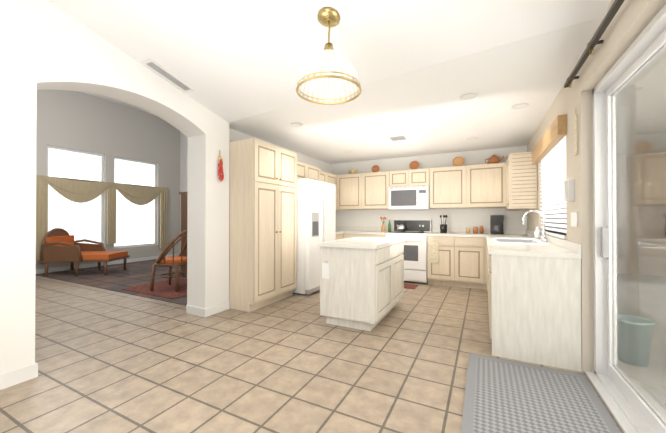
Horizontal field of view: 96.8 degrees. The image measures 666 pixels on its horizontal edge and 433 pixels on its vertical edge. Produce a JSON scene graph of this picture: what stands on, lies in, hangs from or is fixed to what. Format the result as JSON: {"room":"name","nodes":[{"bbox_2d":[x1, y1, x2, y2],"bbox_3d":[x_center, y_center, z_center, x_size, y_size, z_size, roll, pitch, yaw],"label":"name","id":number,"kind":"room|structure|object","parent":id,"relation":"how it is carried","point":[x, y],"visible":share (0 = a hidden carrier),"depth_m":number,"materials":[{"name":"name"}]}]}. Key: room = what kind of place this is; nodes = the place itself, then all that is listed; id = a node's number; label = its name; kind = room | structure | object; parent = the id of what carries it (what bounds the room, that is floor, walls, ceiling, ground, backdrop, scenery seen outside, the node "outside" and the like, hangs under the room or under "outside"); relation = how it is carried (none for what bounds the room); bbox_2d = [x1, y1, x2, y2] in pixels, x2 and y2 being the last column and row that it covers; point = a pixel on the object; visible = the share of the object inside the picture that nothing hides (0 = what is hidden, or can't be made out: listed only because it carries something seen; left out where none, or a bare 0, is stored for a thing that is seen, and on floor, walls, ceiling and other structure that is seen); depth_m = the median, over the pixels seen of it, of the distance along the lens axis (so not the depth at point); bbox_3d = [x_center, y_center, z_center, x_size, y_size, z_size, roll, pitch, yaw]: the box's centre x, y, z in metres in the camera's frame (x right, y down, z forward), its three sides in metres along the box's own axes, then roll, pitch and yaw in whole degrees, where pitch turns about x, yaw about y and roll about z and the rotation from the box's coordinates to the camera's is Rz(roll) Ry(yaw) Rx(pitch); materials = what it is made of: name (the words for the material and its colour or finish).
{"room":"kitchen","nodes":[
{"label":"kitchen","id":0,"kind":"room"},
{"bbox_2d":[36,90,179,269],"bbox_3d":[-6.816,-0.876,5.540,0.200,4.200,8.500,0,0,27],"label":"wall","id":1,"kind":"structure","parent":0,"point":[85,122],"depth_m":7.57,"materials":[{"name":"grey paint"}]},
{"bbox_2d":[47,145,103,243],"bbox_3d":[-6.075,-0.372,6.989,0.060,2.390,1.120,0,0,27],"label":"living room window","id":2,"kind":"structure","parent":1,"relation":"in","point":[80,221],"depth_m":7.00,"materials":[{"name":"white glass"}]},
{"bbox_2d":[36,175,167,260],"bbox_3d":[-5.575,0.036,7.495,0.070,1.800,2.920,0,0,27],"label":"swag","id":3,"kind":"object","parent":1,"relation":"hanging from","point":[78,190],"visible":0.98,"depth_m":7.17,"materials":[{"name":"beige fabric"}]},
{"bbox_2d":[36,253,179,273],"bbox_3d":[-6.721,1.173,5.479,0.013,0.100,8.500,0,0,27],"label":"baseboard","id":4,"kind":"structure","parent":1,"relation":"attached to","point":[55,269],"depth_m":7.28,"materials":[{"name":"white"}]},
{"bbox_2d":[113,156,156,247],"bbox_3d":[-5.469,-0.364,8.179,0.060,2.390,1.170,0,0,27],"label":"living room window","id":5,"kind":"structure","parent":1,"relation":"in","point":[136,225],"depth_m":8.16,"materials":[{"name":"white glass"}]},
{"bbox_2d":[36,259,186,305],"bbox_3d":[-3.270,1.228,6.581,5.160,0.006,3.400,0,0,27],"label":"floor","id":6,"kind":"structure","parent":0,"point":[117,278],"depth_m":6.02,"materials":[{"name":"tile"}]},
{"bbox_2d":[40,228,129,275],"bbox_3d":[-5.342,0.735,6.439,1.320,0.978,0.790,0,0,-5],"label":"chaise","id":7,"kind":"object","parent":6,"relation":"on","point":[59,245],"visible":1,"depth_m":6.13,"materials":[{"name":"brown"}]},
{"bbox_2d":[121,279,186,298],"bbox_3d":[-2.709,1.210,5.061,1.300,0.010,1.000,0,0,27],"label":"living room rug","id":8,"kind":"object","parent":6,"relation":"on","point":[163,289],"visible":0.5,"depth_m":4.88,"materials":[{"name":"red carpet"}]},
{"bbox_2d":[150,230,186,291],"bbox_3d":[-2.674,0.708,4.956,0.609,0.986,0.609,0,0,27],"label":"rattan chair","id":9,"kind":"object","parent":8,"relation":"on","point":[162,260],"visible":0.73,"depth_m":4.75,"materials":[{"name":"brown wicker"}]},
{"bbox_2d":[179,192,186,277],"bbox_3d":[-2.591,0.363,5.960,0.960,1.714,0.440,0,0,27],"label":"hutch","id":10,"kind":"object","parent":6,"relation":"on","point":[183,215],"visible":0.14,"depth_m":5.93,"materials":[{"name":"brown wood"}]},
{"bbox_2d":[83,92,153,114],"bbox_3d":[-4.517,-3.024,4.382,5.360,0.120,8.900,0,0,27],"label":"ceiling","id":11,"kind":"structure","parent":0,"point":[119,102],"depth_m":7.63,"materials":[{"name":"white paint"}]},
{"bbox_2d":[0,0,330,374],"bbox_3d":[-1.983,-0.892,3.076,0.330,4.200,8.500,0,0,27],"label":"wall","id":12,"kind":"structure","parent":0,"point":[46,45],"depth_m":2.38,"materials":[{"name":"white paint"}]},
{"bbox_2d":[0,362,37,389],"bbox_3d":[-2.990,1.142,0.710,0.013,0.100,3.393,0,0,27],"label":"baseboard","id":13,"kind":"structure","parent":12,"relation":"attached to","point":[17,376],"depth_m":2.13,"materials":[{"name":"white wood"}]},
{"bbox_2d":[186,305,202,316],"bbox_3d":[-1.704,1.161,3.643,0.300,0.100,0.013,0,0,27],"label":"baseboard","id":14,"kind":"structure","parent":12,"relation":"attached to","point":[193,310],"depth_m":3.64,"materials":[{"name":"white wood"}]},
{"bbox_2d":[203,301,229,316],"bbox_3d":[-1.454,1.162,3.724,0.013,0.100,0.383,0,0,27],"label":"baseboard","id":15,"kind":"structure","parent":12,"relation":"attached to","point":[218,308],"depth_m":3.70,"materials":[{"name":"white wood"}]},
{"bbox_2d":[218,150,223,180],"bbox_3d":[-1.423,-0.639,3.742,0.052,0.400,0.080,0,0,27],"label":"hanging ristra","id":16,"kind":"object","parent":12,"relation":"attached to","point":[220,168],"visible":0.98,"depth_m":3.73,"materials":[{"name":"red plant"}]},
{"bbox_2d":[297,161,308,178],"bbox_3d":[-0.752,-0.755,4.978,0.466,0.310,0.507,0,0,27],"label":"upper cabinet","id":17,"kind":"object","parent":12,"relation":"attached to","point":[306,171],"depth_m":4.95,"materials":[{"name":"brown wood"}]},
{"bbox_2d":[309,165,320,180],"bbox_3d":[-0.565,-0.753,5.346,0.466,0.310,0.507,0,0,27],"label":"upper cabinet","id":18,"kind":"object","parent":12,"relation":"attached to","point":[314,172],"depth_m":5.30,"materials":[{"name":"brown wood"}]},
{"bbox_2d":[321,170,328,182],"bbox_3d":[-0.380,-0.529,5.839,0.346,0.750,0.538,0,0,27],"label":"upper cabinet","id":19,"kind":"object","parent":12,"relation":"attached to","point":[324,175],"depth_m":5.90,"materials":[{"name":"brown wood"}]},
{"bbox_2d":[329,173,336,208],"bbox_3d":[-0.192,-0.527,6.207,0.346,0.750,0.537,0,0,27],"label":"upper cabinet","id":20,"kind":"object","parent":12,"relation":"attached to","point":[332,177],"depth_m":6.27,"materials":[{"name":"brown wood"}]},
{"bbox_2d":[0,276,622,432],"bbox_3d":[-2.646,1.260,3.401,9.560,0.100,8.900,0,0,27],"label":"floor","id":21,"kind":"structure","parent":0,"point":[108,361],"depth_m":2.37,"materials":[{"name":"beige tile"}]},
{"bbox_2d":[229,138,296,311],"bbox_3d":[-1.023,0.115,4.270,0.621,2.200,0.950,0,0,27],"label":"pantry cabinet","id":22,"kind":"object","parent":21,"relation":"on","point":[262,224],"visible":0.98,"depth_m":3.89,"materials":[{"name":"brown wood"}]},
{"bbox_2d":[293,178,335,295],"bbox_3d":[-0.482,0.321,5.059,0.815,1.800,0.910,0,0,27],"label":"fridge","id":23,"kind":"object","parent":21,"relation":"on","point":[316,211],"visible":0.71,"depth_m":4.59,"materials":[{"name":"white metal"}]},
{"bbox_2d":[344,234,367,238],"bbox_3d":[0.562,0.790,6.186,0.510,0.875,0.620,0,0,27],"label":"base cabinet","id":24,"kind":"object","parent":21,"relation":"on","point":[345,235],"depth_m":5.92,"materials":[{"name":"brown wood"}]},
{"bbox_2d":[336,230,343,233],"bbox_3d":[-0.219,0.330,5.843,0.624,0.040,0.698,0,0,27],"label":"countertop","id":25,"kind":"structure","parent":24,"relation":"on","point":[337,231],"depth_m":6.09,"materials":[{"name":"white stone"}]},
{"bbox_2d":[344,230,392,233],"bbox_3d":[0.468,0.333,6.235,1.492,0.040,0.624,0,0,27],"label":"countertop","id":26,"kind":"structure","parent":24,"relation":"on","point":[345,231],"depth_m":6.00,"materials":[{"name":"white stone"}]},
{"bbox_2d":[380,217,386,231],"bbox_3d":[1.032,0.158,6.058,0.135,0.307,0.134,0,0,27],"label":"flower vase","id":27,"kind":"object","parent":26,"relation":"on","point":[383,228],"visible":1,"depth_m":6.03,"materials":[{"name":"brown ceramic"}]},
{"bbox_2d":[316,237,404,330],"bbox_3d":[0.402,0.754,3.691,0.710,0.915,1.200,0,0,27],"label":"kitchen island","id":28,"kind":"object","parent":21,"relation":"on","point":[361,283],"visible":1,"depth_m":3.21,"materials":[{"name":"laminate"}]},
{"bbox_2d":[368,234,385,237],"bbox_3d":[0.906,0.789,6.010,0.510,0.875,0.620,0,0,27],"label":"base cabinet","id":29,"kind":"object","parent":21,"relation":"on","point":[369,235],"depth_m":5.69,"materials":[{"name":"brown wood"}]},
{"bbox_2d":[385,219,431,283],"bbox_3d":[1.454,0.640,5.680,0.752,1.170,0.701,0,0,27],"label":"range","id":30,"kind":"object","parent":21,"relation":"on","point":[415,233],"visible":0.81,"depth_m":5.38,"materials":[{"name":"white metal"}]},
{"bbox_2d":[397,221,405,230],"bbox_3d":[1.357,0.185,5.879,0.170,0.191,0.170,0,0,27],"label":"kettle","id":31,"kind":"object","parent":30,"relation":"on","point":[400,227],"visible":1,"depth_m":5.82,"materials":[{"name":"silver metal"}]},
{"bbox_2d":[404,284,417,288],"bbox_3d":[1.218,1.218,5.213,0.500,0.008,0.320,0,0,27],"label":"area rug","id":32,"kind":"object","parent":21,"relation":"on","point":[410,286],"visible":0.36,"depth_m":5.12,"materials":[{"name":"red fabric"}]},
{"bbox_2d":[428,234,459,286],"bbox_3d":[2.047,0.785,5.429,0.515,0.875,0.620,0,0,27],"label":"base cabinet","id":33,"kind":"object","parent":21,"relation":"on","point":[445,273],"depth_m":5.14,"materials":[{"name":"brown wood"}]},
{"bbox_2d":[430,238,438,263],"bbox_3d":[1.784,0.602,5.204,0.140,0.440,0.010,0,0,27],"label":"hanging towel","id":34,"kind":"object","parent":33,"relation":"hanging from","point":[434,250],"visible":0.86,"depth_m":5.20,"materials":[{"name":"beige fabric"}]},
{"bbox_2d":[464,234,487,237],"bbox_3d":[2.517,0.326,5.190,1.572,0.040,0.624,0,0,27],"label":"countertop","id":35,"kind":"structure","parent":33,"relation":"on","point":[465,235],"depth_m":4.95,"materials":[{"name":"white stone"}]},
{"bbox_2d":[440,215,447,232],"bbox_3d":[2.059,0.138,5.503,0.142,0.339,0.138,0,0,27],"label":"utensil crock","id":36,"kind":"object","parent":35,"relation":"on","point":[443,228],"visible":1,"depth_m":5.45,"materials":[{"name":"black"}]},
{"bbox_2d":[473,227,477,233],"bbox_3d":[2.552,0.246,5.303,0.077,0.120,0.077,0,0,12],"label":"jar","id":37,"kind":"object","parent":35,"relation":"on","point":[475,230],"depth_m":5.27,"materials":[{"name":"ceramic"}]},
{"bbox_2d":[490,215,503,233],"bbox_3d":[2.855,0.141,5.149,0.200,0.329,0.240,0,0,27],"label":"coffee maker","id":38,"kind":"object","parent":35,"relation":"on","point":[496,224],"visible":0.98,"depth_m":5.08,"materials":[{"name":"black plastic"}]},
{"bbox_2d":[460,234,483,288],"bbox_3d":[2.422,0.784,5.238,0.575,0.875,0.620,0,0,27],"label":"base cabinet","id":39,"kind":"object","parent":21,"relation":"on","point":[471,249],"depth_m":4.96,"materials":[{"name":"brown wood"}]},
{"bbox_2d":[484,238,487,292],"bbox_3d":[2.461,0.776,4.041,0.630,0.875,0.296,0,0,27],"label":"base cabinet","id":40,"kind":"object","parent":21,"relation":"on","point":[485,239],"depth_m":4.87,"materials":[{"name":"brown wood"}]},
{"bbox_2d":[488,254,581,371],"bbox_3d":[1.778,0.767,2.700,0.630,0.875,0.602,0,0,27],"label":"base cabinet","id":41,"kind":"object","parent":21,"relation":"on","point":[527,281],"depth_m":2.42,"materials":[{"name":"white wood"}]},
{"bbox_2d":[488,234,579,257],"bbox_3d":[2.214,0.315,3.562,0.634,0.040,2.552,0,0,27],"label":"countertop","id":42,"kind":"structure","parent":41,"relation":"on","point":[521,249],"depth_m":2.59,"materials":[{"name":"white stone"}]},
{"bbox_2d":[492,238,547,245],"bbox_3d":[2.198,0.380,3.540,0.480,0.194,0.850,0,0,27],"label":"sink","id":43,"kind":"object","parent":42,"relation":"in","point":[535,242],"depth_m":3.84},
{"bbox_2d":[522,210,546,242],"bbox_3d":[2.337,0.107,3.425,0.239,0.373,0.133,0,0,27],"label":"faucet","id":44,"kind":"object","parent":42,"relation":"on","point":[543,238],"visible":0.98,"depth_m":3.42,"materials":[{"name":"silver metal"}]},
{"bbox_2d":[534,227,539,239],"bbox_3d":[2.639,0.216,3.822,0.060,0.160,0.060,0,0,27],"label":"soap bottle","id":45,"kind":"object","parent":42,"relation":"on","point":[537,234],"visible":0.88,"depth_m":3.80,"materials":[{"name":"white plastic"}]},
{"bbox_2d":[461,353,620,432],"bbox_3d":[1.034,1.190,1.412,0.785,0.013,2.220,0,0,27],"label":"door mat","id":46,"kind":"object","parent":21,"relation":"on","point":[504,396],"visible":0.86,"depth_m":1.90,"materials":[{"name":"grey fabric"}]},
{"bbox_2d":[47,0,610,163],"bbox_3d":[-0.259,-1.931,2.204,4.200,1.365,8.900,0,0,27],"label":"ceiling","id":47,"kind":"structure","parent":0,"point":[228,61],"depth_m":2.55,"materials":[{"name":"white paint"}]},
{"bbox_2d":[141,58,194,92],"bbox_3d":[-1.688,-1.440,3.053,0.160,0.126,0.480,0,0,27],"label":"ceiling vent","id":48,"kind":"object","parent":47,"relation":"in","point":[163,72],"visible":0.98,"depth_m":3.03,"materials":[{"name":"white metal"}]},
{"bbox_2d":[291,123,302,126],"bbox_3d":[-0.482,-1.248,3.963,0.170,0.042,0.170,0,0,27],"label":"recessed light","id":49,"kind":"object","parent":47,"relation":"in","point":[301,125],"visible":0.6,"depth_m":3.98,"materials":[{"name":"white metal"}]},
{"bbox_2d":[296,7,361,104],"bbox_3d":[-0.030,-1.159,2.102,0.466,0.558,0.466,0,0,27],"label":"pendant light","id":50,"kind":"object","parent":47,"relation":"hanging from","point":[328,75],"visible":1,"depth_m":2.07,"materials":[{"name":"white glass"}]},
{"bbox_2d":[386,134,408,141],"bbox_3d":[1.017,-1.226,4.636,0.280,0.011,0.300,0,0,27],"label":"ceiling vent","id":51,"kind":"object","parent":47,"relation":"in","point":[397,138],"visible":0.96,"depth_m":4.63,"materials":[{"name":"white metal"}]},
{"bbox_2d":[460,93,477,99],"bbox_3d":[1.398,-1.254,3.050,0.170,0.042,0.170,0,0,27],"label":"recessed light","id":52,"kind":"object","parent":47,"relation":"in","point":[462,98],"visible":0.69,"depth_m":3.04,"materials":[{"name":"white metal"}]},
{"bbox_2d":[511,103,528,108],"bbox_3d":[2.093,-1.252,3.313,0.170,0.042,0.170,0,0,27],"label":"recessed light","id":53,"kind":"object","parent":47,"relation":"in","point":[525,104],"visible":0.6,"depth_m":3.31,"materials":[{"name":"white"}]},
{"bbox_2d":[180,132,527,251],"bbox_3d":[-0.670,-0.865,7.290,9.560,4.200,0.200,0,0,27],"label":"wall","id":54,"kind":"structure","parent":0,"point":[467,217],"depth_m":5.89,"materials":[{"name":"white paint"}]},
{"bbox_2d":[337,174,364,209],"bbox_3d":[0.445,-0.526,6.406,0.646,0.750,0.350,0,0,27],"label":"upper cabinet","id":55,"kind":"object","parent":54,"relation":"attached to","point":[350,187],"depth_m":6.25,"materials":[{"name":"brown wood"}]},
{"bbox_2d":[348,168,357,173],"bbox_3d":[0.433,-0.975,6.425,0.240,0.144,0.144,0,0,27],"label":"decorative jar","id":56,"kind":"object","parent":55,"relation":"on","point":[352,171],"visible":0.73,"depth_m":6.38,"materials":[{"name":"beige ceramic"}]},
{"bbox_2d":[365,171,388,209],"bbox_3d":[0.910,-0.527,6.169,0.646,0.750,0.350,0,0,27],"label":"upper cabinet","id":57,"kind":"object","parent":54,"relation":"attached to","point":[376,183],"depth_m":5.99,"materials":[{"name":"brown wood"}]},
{"bbox_2d":[372,165,378,171],"bbox_3d":[0.902,-0.991,6.215,0.170,0.174,0.108,0,0,27],"label":"decorative plate","id":58,"kind":"object","parent":57,"relation":"on","point":[375,168],"visible":0.92,"depth_m":6.20,"materials":[{"name":"ceramic"}]},
{"bbox_2d":[389,170,412,186],"bbox_3d":[1.391,-0.739,5.925,0.432,0.330,0.350,0,0,27],"label":"upper cabinet","id":59,"kind":"object","parent":54,"relation":"attached to","point":[399,178],"depth_m":5.77,"materials":[{"name":"brown wood"}]},
{"bbox_2d":[389,186,430,209],"bbox_3d":[1.514,-0.355,5.802,0.752,0.430,0.449,0,0,27],"label":"microwave","id":60,"kind":"object","parent":59,"relation":"attached to","point":[411,198],"visible":1,"depth_m":5.62,"materials":[{"name":"white"}]},
{"bbox_2d":[413,168,428,185],"bbox_3d":[1.683,-0.740,5.776,0.432,0.330,0.350,0,0,27],"label":"upper cabinet","id":61,"kind":"object","parent":54,"relation":"attached to","point":[420,176],"depth_m":5.59,"materials":[{"name":"brown wood"}]},
{"bbox_2d":[409,161,418,168],"bbox_3d":[1.615,-1.003,5.851,0.190,0.194,0.110,0,0,27],"label":"decorative plate","id":62,"kind":"object","parent":61,"relation":"on","point":[414,165],"visible":0.96,"depth_m":5.84,"materials":[{"name":"ceramic"}]},
{"bbox_2d":[336,226,527,233],"bbox_3d":[1.648,0.262,5.974,3.796,0.099,0.018,0,0,27],"label":"backsplash","id":63,"kind":"structure","parent":54,"relation":"attached to","point":[435,230],"depth_m":5.63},
{"bbox_2d":[429,166,468,208],"bbox_3d":[2.185,-0.531,5.519,0.690,0.750,0.350,0,0,27],"label":"upper cabinet","id":64,"kind":"object","parent":54,"relation":"attached to","point":[448,186],"depth_m":5.36,"materials":[{"name":"brown wood"}]},
{"bbox_2d":[469,162,505,207],"bbox_3d":[2.688,-0.533,5.262,0.689,0.750,0.350,0,0,27],"label":"upper cabinet","id":65,"kind":"object","parent":54,"relation":"attached to","point":[476,186],"depth_m":5.09,"materials":[{"name":"brown wood"}]},
{"bbox_2d":[453,156,463,165],"bbox_3d":[2.327,-1.011,5.487,0.200,0.204,0.111,0,0,27],"label":"decorative plate","id":66,"kind":"object","parent":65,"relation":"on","point":[458,161],"visible":0.88,"depth_m":5.47,"materials":[{"name":"brown ceramic"}]},
{"bbox_2d":[485,154,503,163],"bbox_3d":[2.835,-0.999,5.189,0.293,0.176,0.176,0,0,27],"label":"teapot","id":67,"kind":"object","parent":65,"relation":"on","point":[494,158],"visible":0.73,"depth_m":5.14,"materials":[{"name":"ceramic"}]},
{"bbox_2d":[527,0,665,371],"bbox_3d":[1.568,-0.903,1.378,0.200,4.200,8.700,0,0,27],"label":"wall","id":68,"kind":"structure","parent":0,"point":[629,22],"depth_m":2.27,"materials":[{"name":"beige paint"}]},
{"bbox_2d":[506,152,536,209],"bbox_3d":[2.959,-0.512,4.701,0.336,0.800,1.104,0,0,27],"label":"upper cabinet","id":69,"kind":"object","parent":68,"relation":"attached to","point":[521,181],"visible":0.92,"depth_m":4.22,"materials":[{"name":"brown wood"}]},
{"bbox_2d":[532,114,566,163],"bbox_3d":[2.447,-0.830,3.399,0.069,0.180,1.600,0,0,27],"label":"valance","id":70,"kind":"object","parent":68,"relation":"attached to","point":[554,135],"visible":1,"depth_m":3.01,"materials":[{"name":"brown wood"}]},
{"bbox_2d":[539,230,566,238],"bbox_3d":[2.537,-0.316,3.350,0.170,1.050,1.540,0,0,27],"label":"sink window","id":71,"kind":"structure","parent":68,"relation":"in","point":[560,235],"depth_m":3.09,"materials":[{"name":"white"}]},
{"bbox_2d":[540,136,565,232],"bbox_3d":[2.508,-0.321,3.365,0.046,0.980,1.480,0,0,27],"label":"window blinds","id":72,"kind":"object","parent":68,"relation":"attached to","point":[553,170],"visible":0.56,"depth_m":3.28,"materials":[{"name":"white"}]},
{"bbox_2d":[528,230,579,253],"bbox_3d":[2.630,0.259,3.701,0.018,0.075,3.176,0,0,27],"label":"backsplash","id":73,"kind":"structure","parent":68,"relation":"attached to","point":[567,245],"depth_m":2.75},
{"bbox_2d":[564,179,573,201],"bbox_3d":[2.002,-0.221,2.511,0.059,0.190,0.080,0,0,27],"label":"phone","id":74,"kind":"object","parent":68,"relation":"attached to","point":[568,190],"visible":1,"depth_m":2.48,"materials":[{"name":"white plastic"}]},
{"bbox_2d":[571,212,577,226],"bbox_3d":[2.008,0.024,2.461,0.005,0.120,0.200,0,0,27],"label":"switch plate","id":75,"kind":"object","parent":68,"relation":"attached to","point":[574,219],"visible":0.86,"depth_m":2.44,"materials":[{"name":"white plastic"}]},
{"bbox_2d":[574,108,577,155],"bbox_3d":[1.966,-0.687,2.392,0.011,0.380,0.070,0,0,27],"label":"hanging ornament","id":76,"kind":"object","parent":68,"relation":"attached to","point":[575,134],"visible":1,"depth_m":2.39,"materials":[{"name":"brown wicker"}]},
{"bbox_2d":[564,0,624,87],"bbox_3d":[1.328,-1.070,1.210,0.075,0.093,2.780,0,0,27],"label":"rail","id":77,"kind":"object","parent":68,"relation":"attached to","point":[607,20],"visible":1,"depth_m":1.84,"materials":[{"name":"brown metal"}]},
{"bbox_2d":[584,4,665,432],"bbox_3d":[1.451,0.110,1.139,0.178,2.170,2.480,0,0,27],"label":"sliding glass door","id":78,"kind":"structure","parent":68,"relation":"in","point":[631,408],"depth_m":1.91,"materials":[{"name":"silver metal"}]},
{"label":"outside","id":79,"kind":"structure","parent":0,"visible":0},
{"bbox_2d":[616,153,665,275],"bbox_3d":[7.717,-0.325,5.816,6.700,3.300,0.200,0,0,27],"label":"wall","id":80,"kind":"structure","parent":79,"point":[646,189],"depth_m":6.29,"materials":[{"name":"beige paint"}]},
{"bbox_2d":[616,48,665,155],"bbox_3d":[3.131,-1.409,0.472,3.410,0.100,14.500,0,0,27],"label":"ceiling","id":81,"kind":"structure","parent":79,"point":[644,109],"depth_m":3.84,"materials":[{"name":"white paint"}]},
{"bbox_2d":[617,273,665,419],"bbox_3d":[4.601,1.241,-0.294,6.710,0.090,14.500,0,0,27],"label":"floor","id":82,"kind":"structure","parent":79,"point":[650,298],"depth_m":3.44,"materials":[{"name":"concrete"}]},
{"bbox_2d":[617,314,654,366],"bbox_3d":[2.503,1.033,2.472,0.256,0.360,0.256,0,0,27],"label":"bin","id":83,"kind":"object","parent":82,"relation":"on","point":[633,332],"depth_m":2.40,"materials":[{"name":"teal"}]}
]}

